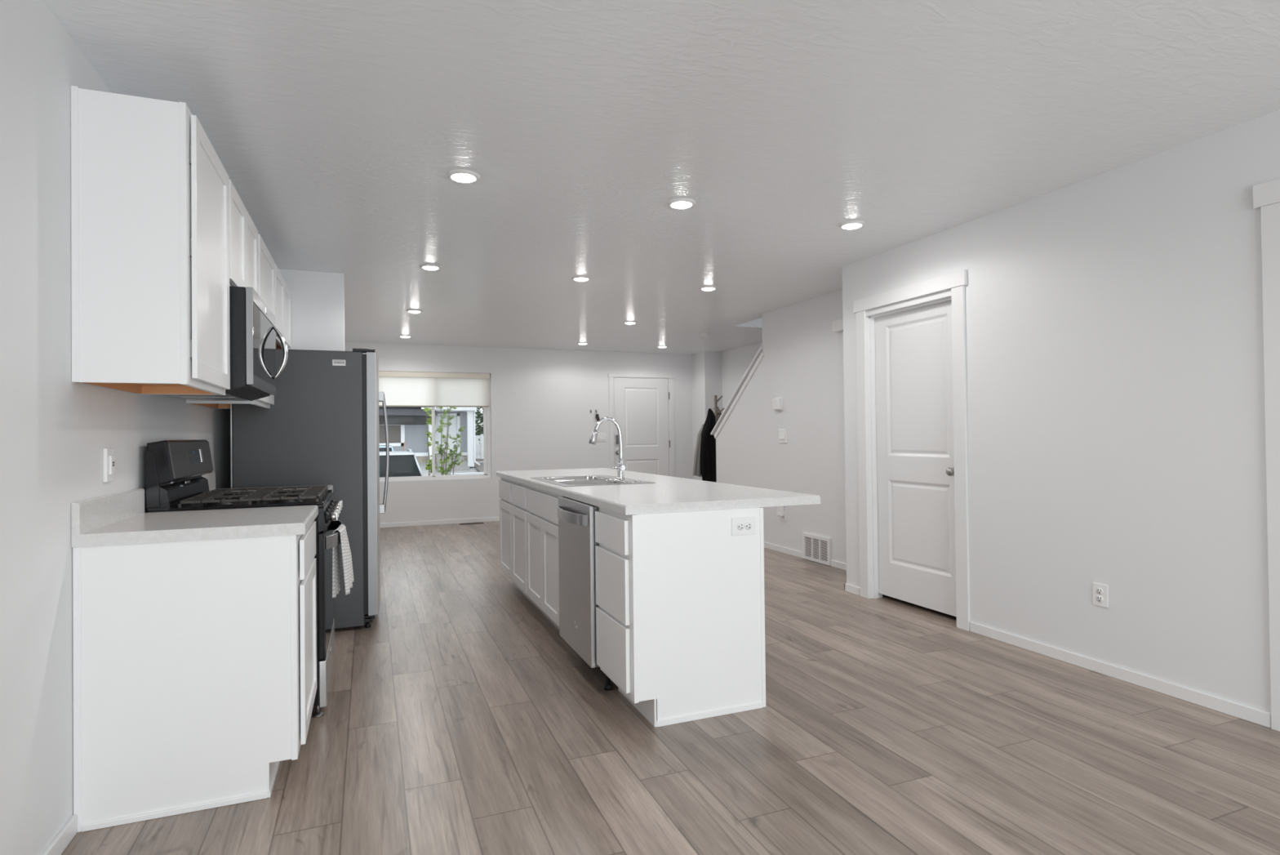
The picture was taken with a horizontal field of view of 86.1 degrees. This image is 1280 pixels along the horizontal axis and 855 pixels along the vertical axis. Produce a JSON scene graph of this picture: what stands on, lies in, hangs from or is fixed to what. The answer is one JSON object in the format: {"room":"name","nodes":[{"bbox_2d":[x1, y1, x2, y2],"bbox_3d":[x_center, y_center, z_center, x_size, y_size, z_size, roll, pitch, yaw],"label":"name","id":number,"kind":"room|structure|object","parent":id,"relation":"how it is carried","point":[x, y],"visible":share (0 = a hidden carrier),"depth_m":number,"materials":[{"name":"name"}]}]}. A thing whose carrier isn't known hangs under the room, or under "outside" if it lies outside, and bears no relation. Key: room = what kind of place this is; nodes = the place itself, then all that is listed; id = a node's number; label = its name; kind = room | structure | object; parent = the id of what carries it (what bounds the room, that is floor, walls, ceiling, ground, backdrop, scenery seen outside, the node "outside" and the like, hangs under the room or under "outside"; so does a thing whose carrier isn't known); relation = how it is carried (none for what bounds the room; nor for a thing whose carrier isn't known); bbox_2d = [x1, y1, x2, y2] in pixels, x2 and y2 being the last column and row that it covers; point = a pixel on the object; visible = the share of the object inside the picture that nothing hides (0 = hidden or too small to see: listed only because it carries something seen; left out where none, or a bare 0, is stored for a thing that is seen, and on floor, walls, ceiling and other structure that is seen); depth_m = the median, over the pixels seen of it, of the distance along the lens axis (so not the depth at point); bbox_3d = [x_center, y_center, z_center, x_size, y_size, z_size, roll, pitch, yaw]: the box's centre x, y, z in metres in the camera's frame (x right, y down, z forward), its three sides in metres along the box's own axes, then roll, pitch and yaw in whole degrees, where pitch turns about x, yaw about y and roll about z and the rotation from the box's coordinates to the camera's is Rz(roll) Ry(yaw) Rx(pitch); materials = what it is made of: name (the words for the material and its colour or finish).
{"room":"kitchen","nodes":[
{"label":"kitchen","id":0,"kind":"room"},
{"bbox_2d":[0,0,231,854],"bbox_3d":[-2.082,0.026,2.778,0.120,2.456,13.100,0,-1,-22],"label":"wall","id":1,"kind":"structure","parent":0,"point":[55,429],"depth_m":1.92,"materials":[{"name":"white paint"}]},
{"bbox_2d":[41,813,77,854],"bbox_3d":[-1.979,1.224,2.720,0.013,0.058,12.948,0,-1,-22],"label":"baseboard","id":2,"kind":"structure","parent":1,"relation":"attached to","point":[57,846],"depth_m":2.01,"materials":[{"name":"white paint"}]},
{"bbox_2d":[71,488,144,534],"bbox_3d":[-1.859,0.285,2.414,0.021,0.098,0.658,0,-1,-22],"label":"backsplash","id":3,"kind":"structure","parent":1,"relation":"attached to","point":[89,514],"depth_m":2.32,"materials":[{"name":"stone"}]},
{"bbox_2d":[102,448,115,482],"bbox_3d":[-1.853,0.131,2.395,0.022,0.118,0.069,0,-1,-22],"label":"wall outlet","id":4,"kind":"object","parent":1,"relation":"attached to","point":[108,459],"visible":1,"depth_m":2.38,"materials":[{"name":"white plastic"}]},
{"bbox_2d":[108,455,115,474],"bbox_3d":[-1.849,0.131,2.397,0.008,0.066,0.035,0,-1,-22],"label":"receptacle","id":5,"kind":"object","parent":4,"relation":"attached to","point":[111,458],"depth_m":2.38,"materials":[{"name":"grey plastic"}]},
{"bbox_2d":[71,85,230,395],"bbox_3d":[-1.728,-0.596,2.478,0.324,0.921,0.646,0,-1,-22],"label":"upper cabinet","id":6,"kind":"object","parent":1,"relation":"attached to","point":[150,188],"visible":1,"depth_m":2.19,"materials":[{"name":"white paint"}]},
{"bbox_2d":[201,471,215,490],"bbox_3d":[-2.373,0.304,3.710,0.021,0.098,0.586,0,-1,-22],"label":"backsplash","id":7,"kind":"structure","parent":1,"relation":"attached to","point":[211,477],"depth_m":3.87,"materials":[{"name":"laminate"}]},
{"bbox_2d":[186,233,275,408],"bbox_3d":[-2.264,-0.576,3.829,0.324,0.920,0.698,0,-1,-22],"label":"upper cabinet","id":8,"kind":"object","parent":1,"relation":"attached to","point":[266,264],"visible":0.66,"depth_m":3.85,"materials":[{"name":"white paint"}]},
{"bbox_2d":[229,179,258,294],"bbox_3d":[-1.994,-0.818,3.144,0.324,0.457,0.782,0,-1,-22],"label":"upper cabinet","id":9,"kind":"object","parent":1,"relation":"attached to","point":[243,233],"visible":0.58,"depth_m":3.13,"materials":[{"name":"white paint"}]},
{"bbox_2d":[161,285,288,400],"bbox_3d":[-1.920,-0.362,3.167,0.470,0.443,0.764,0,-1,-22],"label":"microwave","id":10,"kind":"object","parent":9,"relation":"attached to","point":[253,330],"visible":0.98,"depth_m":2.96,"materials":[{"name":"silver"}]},
{"bbox_2d":[275,263,291,349],"bbox_3d":[-2.566,-0.797,4.588,0.324,0.457,0.928,0,-1,-22],"label":"upper cabinet","id":11,"kind":"object","parent":1,"relation":"attached to","point":[282,293],"visible":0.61,"depth_m":4.61,"materials":[{"name":"white paint"}]},
{"bbox_2d":[278,268,345,351],"bbox_3d":[-2.586,0.056,5.141,0.685,2.456,0.135,0,-1,-22],"label":"wall","id":12,"kind":"structure","parent":0,"point":[317,298],"depth_m":5.14,"materials":[{"name":"white paint"}]},
{"bbox_2d":[344,342,693,523],"bbox_3d":[-1.657,0.093,9.915,6.170,2.456,0.160,0,-1,-22],"label":"wall","id":13,"kind":"structure","parent":0,"point":[542,401],"depth_m":9.86,"materials":[{"name":"white paint"}]},
{"bbox_2d":[379,378,490,481],"bbox_3d":[-2.865,-0.018,9.470,1.567,1.481,0.070,0,-1,-22],"label":"window","id":14,"kind":"structure","parent":13,"relation":"in","point":[486,411],"depth_m":9.61,"materials":[{"name":"white plastic"}]},
{"bbox_2d":[378,370,489,407],"bbox_3d":[-2.844,-0.520,9.399,1.549,0.474,0.051,0,-1,-22],"label":"roller shade","id":15,"kind":"object","parent":14,"relation":"attached to","point":[400,388],"visible":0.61,"depth_m":9.41,"materials":[{"name":"beige fabric"}]},
{"bbox_2d":[379,516,499,527],"bbox_3d":[-1.764,1.292,9.762,5.603,0.058,0.013,0,-1,-22],"label":"baseboard","id":16,"kind":"structure","parent":13,"relation":"attached to","point":[494,518],"depth_m":9.36,"materials":[{"name":"white paint"}]},
{"bbox_2d":[596,433,606,441],"bbox_3d":[-0.584,0.149,10.245,0.168,0.125,0.016,0,-1,-22],"label":"light switch","id":17,"kind":"object","parent":13,"relation":"attached to","point":[601,437],"visible":0.77,"depth_m":10.25,"materials":[{"name":"white plastic"}]},
{"bbox_2d":[608,373,675,476],"bbox_3d":[0.022,0.249,10.540,1.090,2.118,0.210,0,-1,-22],"label":"door","id":18,"kind":"structure","parent":13,"relation":"in","point":[642,406],"depth_m":10.52,"materials":[{"name":"white paint"}]},
{"bbox_2d":[43,0,1279,354],"bbox_3d":[0.751,-1.348,3.813,6.170,0.250,13.300,0,-1,-22],"label":"ceiling","id":19,"kind":"structure","parent":0,"point":[339,127],"depth_m":2.77,"materials":[{"name":"white paint"}]},
{"bbox_2d":[399,334,412,337],"bbox_3d":[-2.909,-1.124,8.492,0.158,0.022,0.158,0,-1,-22],"label":"recessed light","id":20,"kind":"object","parent":19,"relation":"in","point":[400,335],"visible":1,"depth_m":8.45,"materials":[{"name":"white plastic"}]},
{"bbox_2d":[406,309,422,313],"bbox_3d":[-2.238,-1.149,6.800,0.158,0.022,0.158,0,-1,-22],"label":"recessed light","id":21,"kind":"object","parent":19,"relation":"in","point":[415,311],"visible":1,"depth_m":6.76,"materials":[{"name":"white plastic"}]},
{"bbox_2d":[419,263,441,270],"bbox_3d":[-1.542,-1.174,5.043,0.158,0.022,0.158,0,-1,-22],"label":"recessed light","id":22,"kind":"object","parent":19,"relation":"in","point":[425,266],"visible":1,"depth_m":5.01,"materials":[{"name":"white plastic"}]},
{"bbox_2d":[422,266,438,270],"bbox_3d":[-1.542,-1.170,5.043,0.109,0.013,0.109,0,-1,-22],"label":"diffuser","id":23,"kind":"object","parent":22,"relation":"attached to","point":[429,268],"depth_m":5.02,"materials":[{"name":"white plastic"}]},
{"bbox_2d":[446,168,479,182],"bbox_3d":[-0.849,-1.199,3.293,0.158,0.022,0.158,0,-1,-22],"label":"recessed light","id":24,"kind":"object","parent":19,"relation":"in","point":[460,175],"visible":1,"depth_m":3.26,"materials":[{"name":"white plastic"}]},
{"bbox_2d":[451,173,475,182],"bbox_3d":[-0.849,-1.195,3.293,0.109,0.013,0.109,0,-1,-22],"label":"diffuser","id":25,"kind":"object","parent":24,"relation":"attached to","point":[456,177],"depth_m":3.27,"materials":[{"name":"white plastic"}]},
{"bbox_2d":[571,275,591,281],"bbox_3d":[-0.468,-1.182,5.468,0.158,0.022,0.158,0,-1,-22],"label":"recessed light","id":26,"kind":"object","parent":19,"relation":"in","point":[581,278],"visible":1,"depth_m":5.43,"materials":[{"name":"white plastic"}]},
{"bbox_2d":[574,277,587,281],"bbox_3d":[-0.468,-1.177,5.468,0.109,0.013,0.109,0,-1,-22],"label":"diffuser","id":27,"kind":"object","parent":26,"relation":"attached to","point":[581,279],"depth_m":5.44,"materials":[{"name":"white plastic"}]},
{"bbox_2d":[577,342,588,344],"bbox_3d":[-0.780,-1.140,9.335,0.158,0.022,0.158,0,-1,-22],"label":"recessed light","id":28,"kind":"object","parent":19,"relation":"in","point":[579,343],"visible":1,"depth_m":9.29,"materials":[{"name":"white plastic"}]},
{"bbox_2d":[622,320,637,324],"bbox_3d":[-0.110,-1.164,7.644,0.158,0.022,0.158,0,-1,-22],"label":"recessed light","id":29,"kind":"object","parent":19,"relation":"in","point":[625,322],"visible":1,"depth_m":7.60,"materials":[{"name":"white plastic"}]},
{"bbox_2d":[657,345,666,347],"bbox_3d":[0.317,-1.148,9.770,0.158,0.022,0.158,0,-1,-22],"label":"recessed light","id":30,"kind":"object","parent":19,"relation":"in","point":[659,346],"visible":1,"depth_m":9.72,"materials":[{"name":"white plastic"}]},
{"bbox_2d":[666,198,695,208],"bbox_3d":[0.225,-1.207,3.719,0.158,0.022,0.158,0,-1,-22],"label":"recessed light","id":31,"kind":"object","parent":19,"relation":"in","point":[677,203],"visible":1,"depth_m":3.69,"materials":[{"name":"white plastic"}]},
{"bbox_2d":[671,201,691,208],"bbox_3d":[0.225,-1.203,3.719,0.109,0.013,0.109,0,-1,-22],"label":"diffuser","id":32,"kind":"object","parent":31,"relation":"attached to","point":[677,205],"depth_m":3.70,"materials":[{"name":"white plastic"}]},
{"bbox_2d":[698,332,711,337],"bbox_3d":[0.814,-1.156,8.569,0.150,0.042,0.150,0,-1,-22],"label":"smoke detector","id":33,"kind":"object","parent":19,"relation":"attached to","point":[703,334],"visible":1,"depth_m":8.52,"materials":[{"name":"white plastic"}]},
{"bbox_2d":[698,285,717,290],"bbox_3d":[0.587,-1.190,5.887,0.158,0.022,0.158,0,-1,-22],"label":"recessed light","id":34,"kind":"object","parent":19,"relation":"in","point":[704,287],"visible":1,"depth_m":5.85,"materials":[{"name":"white plastic"}]},
{"bbox_2d":[702,287,714,290],"bbox_3d":[0.587,-1.185,5.887,0.109,0.013,0.109,0,-1,-22],"label":"diffuser","id":35,"kind":"object","parent":34,"relation":"attached to","point":[703,288],"depth_m":5.86,"materials":[{"name":"white plastic"}]},
{"bbox_2d":[838,220,865,229],"bbox_3d":[1.280,-1.215,4.137,0.158,0.022,0.158,0,-1,-22],"label":"recessed light","id":36,"kind":"object","parent":19,"relation":"in","point":[851,224],"visible":1,"depth_m":4.10,"materials":[{"name":"white plastic"}]},
{"bbox_2d":[842,223,861,229],"bbox_3d":[1.280,-1.210,4.137,0.109,0.013,0.109,0,-1,-22],"label":"diffuser","id":37,"kind":"object","parent":36,"relation":"attached to","point":[845,226],"depth_m":4.12,"materials":[{"name":"white plastic"}]},
{"bbox_2d":[61,520,1279,854],"bbox_3d":[0.780,1.232,3.788,6.170,0.001,13.300,0,-1,-22],"label":"floor","id":38,"kind":"structure","parent":0,"point":[462,720],"depth_m":2.58,"materials":[{"name":"brown wood"}]},
{"bbox_2d":[72,520,316,831],"bbox_3d":[-1.565,0.808,2.520,0.638,0.875,0.650,0,-1,-22],"label":"base cabinet","id":39,"kind":"object","parent":38,"relation":"on","point":[194,662],"visible":0.94,"depth_m":2.22,"materials":[{"name":"white paint"}]},
{"bbox_2d":[71,488,318,547],"bbox_3d":[-1.568,0.303,2.529,0.647,0.137,0.658,0,-1,-22],"label":"countertop","id":40,"kind":"structure","parent":39,"relation":"on","point":[121,517],"depth_m":2.31,"materials":[{"name":"stone"}]},
{"bbox_2d":[145,439,344,717],"bbox_3d":[-1.775,0.655,3.211,0.714,1.201,0.760,0,-1,-22],"label":"gas range","id":41,"kind":"object","parent":38,"relation":"on","point":[175,469],"visible":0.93,"depth_m":2.97,"materials":[{"name":"black metal"}]},
{"bbox_2d":[148,489,332,512],"bbox_3d":[-1.808,0.343,3.203,0.638,0.026,0.756,0,-1,-22],"label":"cooktop","id":42,"kind":"object","parent":41,"relation":"in","point":[325,498],"depth_m":2.96,"materials":[{"name":"black metal"}]},
{"bbox_2d":[331,524,354,597],"bbox_3d":[-1.406,0.624,3.238,0.087,0.314,0.252,0,-1,-17],"label":"dish towel","id":43,"kind":"object","parent":41,"relation":"hanging from","point":[346,556],"visible":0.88,"depth_m":3.19,"materials":[{"name":"white fabric"}]},
{"bbox_2d":[230,348,389,628],"bbox_3d":[-2.163,0.393,4.617,0.888,1.762,0.912,0,-1,-22],"label":"refrigerator","id":44,"kind":"object","parent":38,"relation":"on","point":[321,427],"visible":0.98,"depth_m":4.24,"materials":[{"name":"grey metal"}]},
{"bbox_2d":[458,522,484,524],"bbox_3d":[-2.318,1.321,9.422,0.320,0.004,0.130,0,-1,-22],"label":"floor vent","id":45,"kind":"object","parent":38,"relation":"in","point":[468,522],"visible":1,"depth_m":9.40,"materials":[{"name":"brown"}]},
{"bbox_2d":[498,477,526,596],"bbox_3d":[-0.761,0.828,5.428,0.620,0.875,0.526,0,-1,-22],"label":"base cabinet","id":46,"kind":"object","parent":38,"relation":"on","point":[505,504],"visible":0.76,"depth_m":5.30,"materials":[{"name":"white paint"}]},
{"bbox_2d":[511,480,542,613],"bbox_3d":[-0.570,0.821,4.945,0.620,0.875,0.508,0,-1,-22],"label":"base cabinet","id":47,"kind":"object","parent":38,"relation":"on","point":[519,510],"visible":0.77,"depth_m":4.83,"materials":[{"name":"white paint"}]},
{"bbox_2d":[525,485,563,629],"bbox_3d":[-0.309,0.812,4.286,0.620,0.875,0.907,0,-1,-22],"label":"base cabinet","id":48,"kind":"object","parent":38,"relation":"on","point":[542,519],"visible":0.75,"depth_m":4.15,"materials":[{"name":"white paint"}]},
{"bbox_2d":[496,467,820,515],"bbox_3d":[-0.177,0.354,4.385,0.954,0.039,3.049,0,-1,-22],"label":"countertop","id":49,"kind":"structure","parent":48,"relation":"on","point":[668,494],"depth_m":3.33,"materials":[{"name":"stone"}]},
{"bbox_2d":[529,474,655,486],"bbox_3d":[-0.331,0.416,4.361,0.558,0.175,0.902,0,-1,-22],"label":"sink","id":50,"kind":"object","parent":49,"relation":"in","point":[583,480],"visible":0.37,"depth_m":4.34,"materials":[{"name":"silver metal"}]},
{"bbox_2d":[588,416,625,478],"bbox_3d":[-0.210,0.132,4.403,0.244,0.401,0.084,0,-1,-22],"label":"kitchen faucet","id":51,"kind":"object","parent":49,"relation":"on","point":[620,467],"visible":1,"depth_m":4.43,"materials":[{"name":"silver metal"}]},
{"bbox_2d":[557,496,612,690],"bbox_3d":[-0.075,0.805,3.566,0.659,0.870,0.594,0,-1,-22],"label":"dishwasher","id":52,"kind":"object","parent":38,"relation":"on","point":[577,543],"visible":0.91,"depth_m":3.37,"materials":[{"name":"silver metal"}]},
{"bbox_2d":[595,506,762,726],"bbox_3d":[0.163,0.795,3.095,0.620,0.875,0.448,0,-1,-22],"label":"base cabinet","id":53,"kind":"object","parent":38,"relation":"on","point":[678,594],"visible":0.94,"depth_m":2.90,"materials":[{"name":"white paint"}]},
{"bbox_2d":[731,515,755,535],"bbox_3d":[0.451,0.428,2.977,0.117,0.077,0.009,0,-1,-22],"label":"island outlet","id":54,"kind":"object","parent":53,"relation":"attached to","point":[741,525],"visible":1,"depth_m":2.97,"materials":[{"name":"white plastic"}]},
{"bbox_2d":[737,522,743,529],"bbox_3d":[0.435,0.429,2.967,0.034,0.034,0.003,0,-1,-22],"label":"receptacle","id":55,"kind":"object","parent":54,"relation":"attached to","point":[740,525],"depth_m":2.97,"materials":[{"name":"grey plastic"}]},
{"bbox_2d":[744,521,751,529],"bbox_3d":[0.471,0.429,2.982,0.034,0.034,0.003,0,-1,-22],"label":"receptacle","id":56,"kind":"object","parent":54,"relation":"attached to","point":[748,525],"depth_m":2.98,"materials":[{"name":"grey plastic"}]},
{"bbox_2d":[714,395,724,422],"bbox_3d":[1.109,0.413,9.741,0.396,1.746,0.348,0,-1,-22],"label":"coat stand","id":57,"kind":"object","parent":38,"relation":"on","point":[716,413],"visible":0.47,"depth_m":9.77,"materials":[{"name":"brown wood"}]},
{"bbox_2d":[693,423,704,476],"bbox_3d":[0.848,0.326,9.796,0.217,0.750,0.124,0,-1,-22],"label":"jacket","id":58,"kind":"object","parent":57,"relation":"hanging from","point":[696,468],"visible":0.53,"depth_m":9.74,"materials":[{"name":"grey fabric"}]},
{"bbox_2d":[699,408,716,482],"bbox_3d":[0.970,0.256,9.615,0.239,1.045,0.273,-1,-1,26],"label":"coat","id":59,"kind":"object","parent":57,"relation":"hanging from","point":[708,443],"visible":0.91,"depth_m":9.54,"materials":[{"name":"black fabric"}]},
{"bbox_2d":[712,406,721,420],"bbox_3d":[1.077,0.214,9.890,0.273,1.050,0.144,0,-1,-22],"label":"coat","id":60,"kind":"object","parent":57,"relation":"hanging from","point":[718,409],"visible":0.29,"depth_m":9.87,"materials":[{"name":"grey fabric"}]},
{"bbox_2d":[759,506,765,706],"bbox_3d":[-0.011,0.810,4.400,0.018,0.874,2.994,0,-1,-22],"label":"panel","id":61,"kind":"object","parent":38,"relation":"on","point":[761,508],"visible":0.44,"depth_m":3.01,"materials":[{"name":"white paint"}]},
{"bbox_3d":[-2.079,0.827,3.819,0.638,0.875,0.577,0,-1,-22],"label":"base cabinet","id":62,"kind":"object","parent":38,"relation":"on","visible":0},
{"bbox_2d":[201,471,333,492],"bbox_3d":[-2.082,0.321,3.825,0.647,0.137,0.586,0,-1,-22],"label":"countertop","id":63,"kind":"structure","parent":62,"relation":"on","point":[211,477],"depth_m":3.91,"materials":[{"name":"stone"}]},
{"bbox_2d":[691,351,722,479],"bbox_3d":[1.047,0.070,10.654,0.297,2.456,0.458,0,-1,-22],"label":"wall","id":64,"kind":"structure","parent":0,"point":[706,366],"depth_m":10.49,"materials":[{"name":"white paint"}]},
{"bbox_2d":[721,342,762,411],"bbox_3d":[3.514,-0.015,4.997,0.120,2.456,13.100,0,-1,-22],"label":"wall","id":65,"kind":"structure","parent":0,"point":[735,362],"depth_m":10.16,"materials":[{"name":"white paint"}]},
{"bbox_2d":[715,288,846,563],"bbox_3d":[1.518,0.026,6.809,0.115,2.456,3.028,0,-1,-22],"label":"wall","id":66,"kind":"structure","parent":0,"point":[802,363],"depth_m":6.64,"materials":[{"name":"white paint"}]},
{"bbox_2d":[710,346,764,438],"bbox_3d":[1.142,-0.360,7.752,0.171,0.972,1.183,0,-1,-22],"label":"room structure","id":67,"kind":"structure","parent":66,"relation":"attached to","point":[759,355],"depth_m":7.66,"materials":[{"name":"white paint"}]},
{"bbox_2d":[772,396,783,410],"bbox_3d":[1.389,-0.236,6.912,0.047,0.136,0.150,0,-1,-22],"label":"thermostat","id":68,"kind":"object","parent":66,"relation":"attached to","point":[777,402],"visible":1,"depth_m":6.87,"materials":[{"name":"white plastic"}]},
{"bbox_2d":[775,505,784,515],"bbox_3d":[1.401,0.790,6.856,0.061,0.188,0.065,0,-1,-22],"label":"power adapter","id":69,"kind":"object","parent":66,"relation":"attached to","point":[780,509],"visible":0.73,"depth_m":6.83,"materials":[{"name":"white plastic"}]},
{"bbox_2d":[778,428,786,443],"bbox_3d":[1.426,0.086,6.857,0.022,0.142,0.136,0,-1,-22],"label":"light switch","id":70,"kind":"object","parent":66,"relation":"attached to","point":[782,432],"visible":1,"depth_m":6.84,"materials":[{"name":"white plastic"}]},
{"bbox_2d":[781,507,786,520],"bbox_3d":[1.440,0.868,6.854,0.009,0.130,0.105,0,-1,-22],"label":"wall outlet","id":71,"kind":"object","parent":66,"relation":"attached to","point":[783,517],"visible":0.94,"depth_m":6.83,"materials":[{"name":"white plastic"}]},
{"bbox_2d":[802,532,831,565],"bbox_3d":[1.636,1.122,6.348,0.022,0.247,0.416,0,-1,-22],"label":"air vent","id":72,"kind":"object","parent":66,"relation":"in","point":[815,548],"visible":1,"depth_m":6.33,"materials":[{"name":"white plastic"}]},
{"bbox_2d":[831,318,843,332],"bbox_3d":[1.753,-0.891,5.969,0.055,0.097,0.182,0,-1,-22],"label":"door chime","id":73,"kind":"object","parent":66,"relation":"attached to","point":[837,325],"visible":0.51,"depth_m":5.98,"materials":[{"name":"white plastic"}]},
{"bbox_2d":[842,110,1279,712],"bbox_3d":[3.214,-0.043,1.843,0.623,2.456,7.456,0,-1,-22],"label":"wall","id":74,"kind":"structure","parent":0,"point":[1114,339],"depth_m":3.27,"materials":[{"name":"white paint"}]},
{"bbox_2d":[853,269,970,631],"bbox_3d":[1.837,0.142,4.598,0.137,2.173,1.014,0,-1,-22],"label":"door","id":75,"kind":"structure","parent":74,"relation":"in","point":[911,362],"depth_m":4.62,"materials":[{"name":"white paint"}]},
{"bbox_2d":[764,542,1271,728],"bbox_3d":[1.777,1.209,5.490,0.649,0.058,5.667,0,-1,-22],"label":"baseboard","id":76,"kind":"structure","parent":74,"relation":"attached to","point":[1255,715],"depth_m":3.30,"materials":[{"name":"white paint"}]},
{"bbox_2d":[1092,582,1108,607],"bbox_3d":[2.271,0.826,3.380,0.009,0.112,0.076,0,-1,-22],"label":"wall outlet","id":77,"kind":"object","parent":74,"relation":"attached to","point":[1100,591],"visible":1,"depth_m":3.38,"materials":[{"name":"white plastic"}]},
{"bbox_2d":[1096,587,1102,594],"bbox_3d":[2.268,0.807,3.379,0.003,0.034,0.034,0,-1,-22],"label":"receptacle","id":78,"kind":"object","parent":77,"relation":"attached to","point":[1099,590],"depth_m":3.38,"materials":[{"name":"grey plastic"}]},
{"bbox_2d":[1096,595,1103,602],"bbox_3d":[2.269,0.845,3.378,0.003,0.034,0.034,0,-1,-22],"label":"receptacle","id":79,"kind":"object","parent":77,"relation":"attached to","point":[1100,598],"depth_m":3.38,"materials":[{"name":"grey plastic"}]},
{"bbox_2d":[1253,177,1279,731],"bbox_3d":[2.716,0.105,2.299,0.078,2.180,1.024,0,-1,-22],"label":"door frame","id":80,"kind":"structure","parent":74,"relation":"in","point":[1266,196],"depth_m":2.72,"materials":[{"name":"white paint"}]},
{"label":"outside","id":81,"kind":"structure","parent":0,"visible":0},
{"bbox_2d":[418,444,484,475],"bbox_3d":[-9.008,1.879,34.012,60.000,1.470,50.080,0,-1,-22],"label":"driveway","id":82,"kind":"structure","parent":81,"point":[422,465],"depth_m":33.20,"materials":[{"name":"concrete"}]},
{"bbox_2d":[379,443,393,451],"bbox_3d":[-10.384,1.584,26.623,1.775,1.936,4.210,0,-1,-22],"label":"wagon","id":83,"kind":"object","parent":82,"relation":"on","point":[382,447],"visible":0.02,"depth_m":25.17,"materials":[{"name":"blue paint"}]},
{"bbox_2d":[379,448,422,477],"bbox_3d":[-7.728,1.556,20.791,1.955,1.816,4.410,0,-1,-22],"label":"suv","id":84,"kind":"object","parent":82,"relation":"on","point":[403,463],"visible":0.17,"depth_m":19.15,"materials":[{"name":"white paint"}]},
{"bbox_2d":[378,406,480,471],"bbox_3d":[-14.823,-0.330,35.063,11.993,5.100,7.900,0,-1,-22],"label":"house","id":85,"kind":"structure","parent":82,"relation":"on","point":[408,424],"depth_m":34.01,"materials":[{"name":"grey"}]},
{"bbox_2d":[422,406,444,475],"bbox_3d":[-3.577,0.521,11.759,0.438,2.881,0.345,0,-1,-22],"label":"tree","id":86,"kind":"object","parent":82,"relation":"on","point":[428,466],"visible":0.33,"depth_m":11.70,"materials":[{"name":"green plant"}]},
{"bbox_2d":[435,406,465,475],"bbox_3d":[-3.554,0.440,12.703,0.585,3.065,0.459,-1,-1,-3],"label":"tree","id":87,"kind":"object","parent":82,"relation":"on","point":[442,471],"visible":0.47,"depth_m":12.75,"materials":[{"name":"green plant"}]},
{"bbox_2d":[448,471,484,475],"bbox_3d":[-3.917,2.189,32.303,9.800,0.360,0.600,0,-1,-22],"label":"strip","id":88,"kind":"object","parent":82,"relation":"on","point":[471,473],"visible":0.15,"depth_m":30.57,"materials":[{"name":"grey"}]},
{"bbox_2d":[475,406,483,444],"bbox_3d":[-9.438,-0.591,44.637,3.306,4.690,3.428,0,-1,-22],"label":"evergreen tree","id":89,"kind":"object","parent":82,"relation":"on","point":[477,413],"visible":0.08,"depth_m":43.85,"materials":[{"name":"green plant"}]},
{"bbox_2d":[474,458,484,471],"bbox_3d":[-4.417,1.873,35.659,8.250,0.530,4.400,0,-1,-22],"label":"gravel bed","id":90,"kind":"object","parent":82,"relation":"on","point":[481,468],"visible":0.02,"depth_m":34.14,"materials":[{"name":"grey gravel"}]},
{"bbox_2d":[475,434,484,458],"bbox_3d":[-7.347,0.995,36.474,3.215,1.310,0.130,0,-1,-22],"label":"picket fence","id":91,"kind":"object","parent":90,"relation":"on","point":[482,451],"visible":0.14,"depth_m":36.01,"materials":[{"name":"white wood"}]},
{"bbox_2d":[475,412,483,444],"bbox_3d":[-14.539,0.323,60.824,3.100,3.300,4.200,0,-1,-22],"label":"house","id":92,"kind":"structure","parent":82,"relation":"on","point":[481,412],"depth_m":58.99,"materials":[{"name":"white"}]},
{"bbox_3d":[-0.653,-0.240,10.211,0.024,0.045,0.038,0,-1,-22],"label":"hook","id":93,"kind":"object","parent":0,"visible":0},
{"bbox_2d":[595,413,599,420],"bbox_3d":[-0.634,-0.166,10.210,0.072,0.136,0.014,0,-1,-22],"label":"ring","id":94,"kind":"object","parent":93,"relation":"hanging from","point":[597,416],"visible":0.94,"depth_m":10.20,"materials":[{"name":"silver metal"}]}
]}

